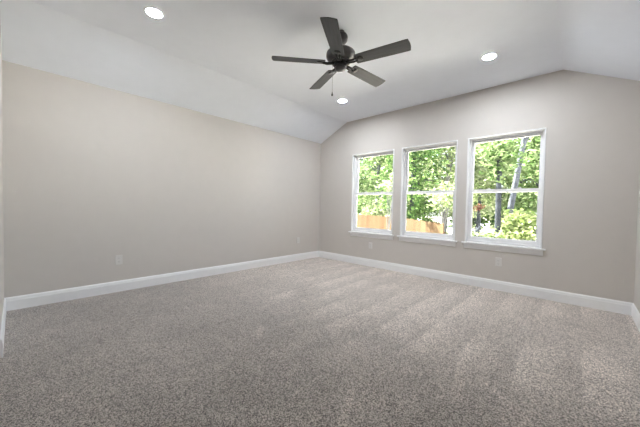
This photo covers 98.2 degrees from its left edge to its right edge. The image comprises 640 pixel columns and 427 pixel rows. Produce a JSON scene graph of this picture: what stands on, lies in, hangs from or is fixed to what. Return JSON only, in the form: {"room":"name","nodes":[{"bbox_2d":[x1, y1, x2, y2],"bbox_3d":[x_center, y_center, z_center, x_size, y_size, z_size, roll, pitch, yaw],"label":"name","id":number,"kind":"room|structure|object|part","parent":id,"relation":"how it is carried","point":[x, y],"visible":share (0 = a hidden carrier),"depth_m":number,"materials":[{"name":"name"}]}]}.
{"room":"empty bedroom","nodes":[
{"label":"empty bedroom","id":0,"kind":"room"},
{"bbox_2d":[0,25,3,330],"bbox_3d":[-2.672,-0.401,2.244,1.212,2.766,0.120,2,2,42],"label":"wall","id":1,"kind":"structure","parent":0,"point":[1,113],"depth_m":2.37,"materials":[{"name":"beige paint"}]},
{"bbox_2d":[0,298,5,357],"bbox_3d":[-2.651,0.914,2.324,1.210,0.134,0.014,2,2,42],"label":"baseboard","id":2,"kind":"structure","parent":1,"relation":"attached to","point":[2,332],"depth_m":2.11,"materials":[{"name":"white paint"}]},
{"bbox_2d":[2,60,320,297],"bbox_3d":[-1.778,-0.270,4.204,0.150,2.440,5.050,2,2,43],"label":"wall","id":3,"kind":"structure","parent":0,"point":[93,174],"depth_m":3.48,"materials":[{"name":"beige paint"}]},
{"bbox_2d":[115,255,121,264],"bbox_3d":[-2.461,0.568,3.393,0.008,0.116,0.072,2,2,43],"label":"wall outlet","id":4,"kind":"object","parent":3,"relation":"attached to","point":[118,258],"visible":1,"depth_m":3.39,"materials":[{"name":"white plastic"}]},
{"bbox_2d":[5,251,318,310],"bbox_3d":[-1.557,0.884,4.371,0.014,0.134,4.515,2,2,43],"label":"baseboard","id":5,"kind":"structure","parent":3,"relation":"attached to","point":[42,298],"depth_m":3.51,"materials":[{"name":"white paint"}]},
{"bbox_2d":[0,257,639,426],"bbox_3d":[-0.086,1.096,2.632,4.848,0.150,5.350,2,2,43],"label":"floor","id":6,"kind":"structure","parent":0,"point":[317,341],"depth_m":2.02,"materials":[{"name":"beige carpet"}]},
{"bbox_2d":[0,0,639,143],"bbox_3d":[-0.036,-1.617,2.567,4.848,0.553,5.350,2,2,43],"label":"ceiling","id":7,"kind":"structure","parent":0,"point":[211,57],"depth_m":2.82,"materials":[{"name":"white paint"}]},
{"bbox_2d":[143,6,163,18],"bbox_3d":[-1.460,-1.764,2.441,0.160,0.006,0.160,2,2,43],"label":"recessed light","id":8,"kind":"object","parent":7,"relation":"in","point":[153,12],"visible":1,"depth_m":2.43,"materials":[{"name":"white plastic"}]},
{"bbox_2d":[272,17,410,95],"bbox_3d":[0.229,-1.435,2.677,1.258,0.612,1.236,2,2,43],"label":"ceiling fan","id":9,"kind":"object","parent":7,"relation":"hanging from","point":[339,55],"visible":1,"depth_m":2.56,"materials":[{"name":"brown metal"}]},
{"bbox_3d":[-0.202,-1.448,2.619,0.503,0.006,0.134,1,13,-6],"label":"blade","id":10,"kind":"part","parent":9,"relation":"part of","materials":[{"name":"grey wood"}]},
{"bbox_3d":[0.035,-1.454,3.027,0.134,0.006,0.503,-13,7,-23],"label":"blade","id":11,"kind":"part","parent":9,"relation":"part of","materials":[{"name":"grey wood"}]},
{"bbox_3d":[0.113,-1.434,2.268,0.134,0.006,0.503,14,4,11],"label":"blade","id":12,"kind":"part","parent":9,"relation":"part of","materials":[{"name":"grey wood"}]},
{"bbox_3d":[0.496,-1.443,2.929,0.503,0.006,0.134,0,-10,-42],"label":"blade","id":13,"kind":"part","parent":9,"relation":"part of","materials":[{"name":"grey wood"}]},
{"bbox_3d":[0.545,-1.430,2.459,0.503,0.006,0.134,2,-10,30],"label":"blade","id":14,"kind":"part","parent":9,"relation":"part of","materials":[{"name":"grey wood"}]},
{"bbox_2d":[337,99,346,102],"bbox_3d":[0.354,-1.777,4.383,0.160,0.006,0.160,2,2,43],"label":"recessed light","id":15,"kind":"object","parent":7,"relation":"in","point":[339,100],"visible":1,"depth_m":4.36,"materials":[{"name":"white plastic"}]},
{"bbox_2d":[481,53,497,60],"bbox_3d":[1.857,-1.717,3.042,0.160,0.006,0.160,2,2,43],"label":"recessed light","id":16,"kind":"object","parent":7,"relation":"in","point":[489,56],"visible":1,"depth_m":3.03,"materials":[{"name":"white plastic"}]},
{"bbox_2d":[319,70,639,302],"bbox_3d":[1.715,-0.375,4.497,4.848,2.766,0.150,2,2,43],"label":"wall","id":17,"kind":"structure","parent":0,"point":[591,122],"depth_m":3.39,"materials":[{"name":"beige paint"}]},
{"bbox_2d":[348,149,393,239],"bbox_3d":[0.982,-0.340,5.154,0.962,1.580,0.184,2,2,43],"label":"window","id":18,"kind":"structure","parent":17,"relation":"in","point":[386,234],"depth_m":5.29,"materials":[{"name":"white paint"}]},
{"bbox_3d":[0.999,-0.032,5.186,0.830,0.728,0.032,2,2,43],"label":"sash","id":19,"kind":"part","parent":18,"relation":"part of","materials":[{"name":"clear glass"}]},
{"bbox_3d":[1.037,-0.728,5.196,0.830,0.752,0.026,2,2,43],"label":"sash","id":20,"kind":"part","parent":18,"relation":"part of","materials":[{"name":"white plastic"}]},
{"bbox_2d":[397,140,457,246],"bbox_3d":[1.733,-0.309,4.453,0.958,1.580,0.184,2,2,43],"label":"window","id":21,"kind":"structure","parent":17,"relation":"in","point":[442,239],"depth_m":4.51,"materials":[{"name":"white paint"}]},
{"bbox_3d":[1.750,-0.001,4.485,0.826,0.728,0.032,2,2,43],"label":"sash","id":22,"kind":"part","parent":21,"relation":"part of","materials":[{"name":"clear glass"}]},
{"bbox_3d":[1.788,-0.697,4.495,0.826,0.752,0.026,2,2,43],"label":"sash","id":23,"kind":"part","parent":21,"relation":"part of","materials":[{"name":"clear glass"}]},
{"bbox_2d":[319,251,632,314],"bbox_3d":[1.635,0.941,4.469,4.548,0.134,0.014,2,2,43],"label":"baseboard","id":24,"kind":"structure","parent":17,"relation":"attached to","point":[610,305],"depth_m":3.72,"materials":[{"name":"white paint"}]},
{"bbox_2d":[495,257,501,266],"bbox_3d":[2.410,0.655,3.746,0.072,0.116,0.008,2,2,43],"label":"wall outlet","id":25,"kind":"object","parent":17,"relation":"attached to","point":[498,261],"visible":1,"depth_m":3.74,"materials":[{"name":"white plastic"}]},
{"bbox_2d":[461,128,545,255],"bbox_3d":[2.476,-0.278,3.759,0.953,1.580,0.184,2,2,43],"label":"window","id":26,"kind":"structure","parent":17,"relation":"in","point":[483,243],"depth_m":3.73,"materials":[{"name":"white paint"}]},
{"bbox_3d":[2.494,0.030,3.791,0.821,0.728,0.032,2,2,43],"label":"sash","id":27,"kind":"part","parent":26,"relation":"part of","materials":[{"name":"clear glass"}]},
{"bbox_3d":[2.532,-0.666,3.801,0.821,0.752,0.026,2,2,43],"label":"sash","id":28,"kind":"part","parent":26,"relation":"part of","materials":[{"name":"clear glass"}]},
{"bbox_2d":[634,174,639,312],"bbox_3d":[1.654,-0.128,0.999,0.150,2.440,5.050,2,2,43],"label":"wall","id":29,"kind":"structure","parent":0,"point":[637,262],"depth_m":2.81,"materials":[{"name":"beige paint"}]},
{"bbox_2d":[631,303,639,331],"bbox_3d":[1.572,1.022,1.083,0.014,0.134,5.050,2,2,43],"label":"baseboard","id":30,"kind":"structure","parent":29,"relation":"attached to","point":[635,314],"depth_m":2.71,"materials":[{"name":"white paint"}]},
{"label":"outside","id":31,"kind":"structure","parent":0,"visible":0},
{"bbox_2d":[417,217,532,237],"bbox_3d":[15.028,1.471,33.162,75.000,0.902,59.800,2,2,43],"label":"ground","id":32,"kind":"structure","parent":31,"point":[449,229],"depth_m":30.27,"materials":[{"name":"white"}]},
{"bbox_2d":[357,158,374,213],"bbox_3d":[2.691,-4.195,27.891,6.235,12.301,6.427,1,1,0],"label":"tree","id":33,"kind":"object","parent":32,"relation":"on","point":[362,183],"visible":0.06,"depth_m":27.33,"materials":[{"name":"green plant"}]},
{"bbox_2d":[357,214,390,229],"bbox_3d":[1.909,0.948,16.182,0.149,1.861,9.147,1,1,-19],"label":"fence","id":34,"kind":"object","parent":32,"relation":"on","point":[364,221],"visible":0.15,"depth_m":13.91,"materials":[{"name":"brown wood"}]},
{"bbox_2d":[361,195,389,215],"bbox_3d":[3.396,0.405,16.800,2.289,3.077,1.775,2,2,43],"label":"shrub","id":35,"kind":"object","parent":32,"relation":"on","point":[372,210],"visible":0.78,"depth_m":16.67,"materials":[{"name":"green plant"}]},
{"bbox_2d":[361,157,390,214],"bbox_3d":[6.848,-4.299,36.016,5.650,12.334,6.305,0,2,-28],"label":"tree","id":36,"kind":"object","parent":32,"relation":"on","point":[369,157],"visible":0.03,"depth_m":35.78,"materials":[{"name":"green plant"}]},
{"bbox_2d":[357,153,424,214],"bbox_3d":[4.250,-2.862,19.678,6.255,9.509,6.211,1,1,-5],"label":"leafy tree","id":37,"kind":"object","parent":32,"relation":"on","point":[376,181],"visible":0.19,"depth_m":18.55,"materials":[{"name":"green plant"}]},
{"bbox_2d":[369,167,415,229],"bbox_3d":[2.277,0.309,8.845,1.374,3.625,1.324,1,1,17],"label":"sapling","id":38,"kind":"object","parent":32,"relation":"on","point":[389,182],"visible":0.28,"depth_m":8.79,"materials":[{"name":"green plant"}]},
{"bbox_2d":[373,152,429,217],"bbox_3d":[7.809,-4.071,26.882,6.890,12.310,6.003,2,2,43],"label":"tree","id":39,"kind":"object","parent":32,"relation":"on","point":[385,164],"visible":0.08,"depth_m":25.85,"materials":[{"name":"green plant"}]},
{"bbox_2d":[373,147,454,220],"bbox_3d":[4.593,-2.474,14.226,4.333,9.004,4.518,2,2,43],"label":"leafy tree","id":40,"kind":"object","parent":32,"relation":"on","point":[415,206],"visible":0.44,"depth_m":13.50,"materials":[{"name":"green plant"}]},
{"bbox_2d":[407,161,441,222],"bbox_3d":[13.046,-4.298,34.477,6.352,12.029,6.335,2,2,43],"label":"tree","id":41,"kind":"object","parent":32,"relation":"on","point":[430,218],"visible":0.09,"depth_m":33.84,"materials":[{"name":"green plant"}]},
{"bbox_2d":[406,219,445,233],"bbox_3d":[3.354,1.136,9.583,0.148,1.859,4.445,1,1,1],"label":"fence","id":42,"kind":"object","parent":32,"relation":"on","point":[411,224],"visible":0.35,"depth_m":8.72,"materials":[{"name":"brown wood"}]},
{"bbox_2d":[426,180,454,225],"bbox_3d":[4.302,0.485,9.702,1.760,3.291,1.851,2,2,43],"label":"sapling","id":43,"kind":"object","parent":32,"relation":"on","point":[441,198],"visible":0.63,"depth_m":9.55,"materials":[{"name":"green plant"}]},
{"bbox_2d":[417,142,495,233],"bbox_3d":[7.469,-2.959,15.870,4.784,10.008,4.809,2,2,43],"label":"leafy tree","id":44,"kind":"object","parent":32,"relation":"on","point":[450,156],"visible":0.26,"depth_m":15.33,"materials":[{"name":"green plant"}]},
{"bbox_2d":[432,146,506,231],"bbox_3d":[13.190,-4.066,24.636,6.560,12.008,6.159,2,2,43],"label":"tree","id":45,"kind":"object","parent":32,"relation":"on","point":[476,203],"visible":0.06,"depth_m":23.76,"materials":[{"name":"green plant"}]},
{"bbox_2d":[446,223,499,237],"bbox_3d":[6.093,1.254,11.038,1.831,1.766,2.278,1,1,-19],"label":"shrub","id":46,"kind":"object","parent":32,"relation":"on","point":[481,233],"visible":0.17,"depth_m":10.61,"materials":[{"name":"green plant"}]},
{"bbox_2d":[473,203,484,228],"bbox_3d":[7.632,0.784,13.461,0.902,2.636,0.570,0,2,-24],"label":"shrub","id":47,"kind":"object","parent":32,"relation":"on","point":[480,207],"visible":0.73,"depth_m":13.47,"materials":[{"name":"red plant"}]},
{"bbox_2d":[451,141,515,231],"bbox_3d":[9.907,-2.457,17.496,4.034,9.001,4.573,2,2,43],"label":"leafy tree","id":48,"kind":"object","parent":32,"relation":"on","point":[479,197],"visible":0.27,"depth_m":16.78,"materials":[{"name":"green plant"}]},
{"bbox_2d":[483,152,513,227],"bbox_3d":[19.573,-4.057,31.324,6.431,12.116,5.839,2,2,43],"label":"tree","id":49,"kind":"object","parent":32,"relation":"on","point":[506,152],"visible":0.02,"depth_m":30.46,"materials":[{"name":"green plant"}]},
{"bbox_2d":[475,138,536,237],"bbox_3d":[6.907,-3.842,10.471,2.138,12.000,2.104,0,2,-26],"label":"tree","id":50,"kind":"object","parent":32,"relation":"on","point":[497,153],"visible":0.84,"depth_m":10.40,"materials":[{"name":"green plant"}]},
{"bbox_2d":[493,208,536,240],"bbox_3d":[7.728,0.950,10.463,2.242,2.459,2.664,2,2,43],"label":"shrub","id":51,"kind":"object","parent":32,"relation":"on","point":[522,228],"visible":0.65,"depth_m":10.25,"materials":[{"name":"green plant"}]},
{"bbox_2d":[502,137,528,232],"bbox_3d":[9.559,-4.309,11.452,3.832,13.029,4.204,2,2,43],"label":"tree","id":52,"kind":"object","parent":32,"relation":"on","point":[512,198],"visible":0.03,"depth_m":11.82,"materials":[{"name":"grey plant"}]},
{"bbox_2d":[492,135,540,227],"bbox_3d":[16.488,-3.721,22.740,5.825,12.486,5.931,1,1,-20],"label":"tree","id":53,"kind":"object","parent":32,"relation":"on","point":[505,205],"visible":0.09,"depth_m":22.18,"materials":[{"name":"green plant"}]},
{"bbox_2d":[501,135,540,226],"bbox_3d":[10.377,-2.333,12.797,4.005,9.003,4.283,2,2,23],"label":"leafy tree","id":54,"kind":"object","parent":32,"relation":"on","point":[530,159],"visible":0.09,"depth_m":13.06,"materials":[{"name":"green plant"}]}
]}

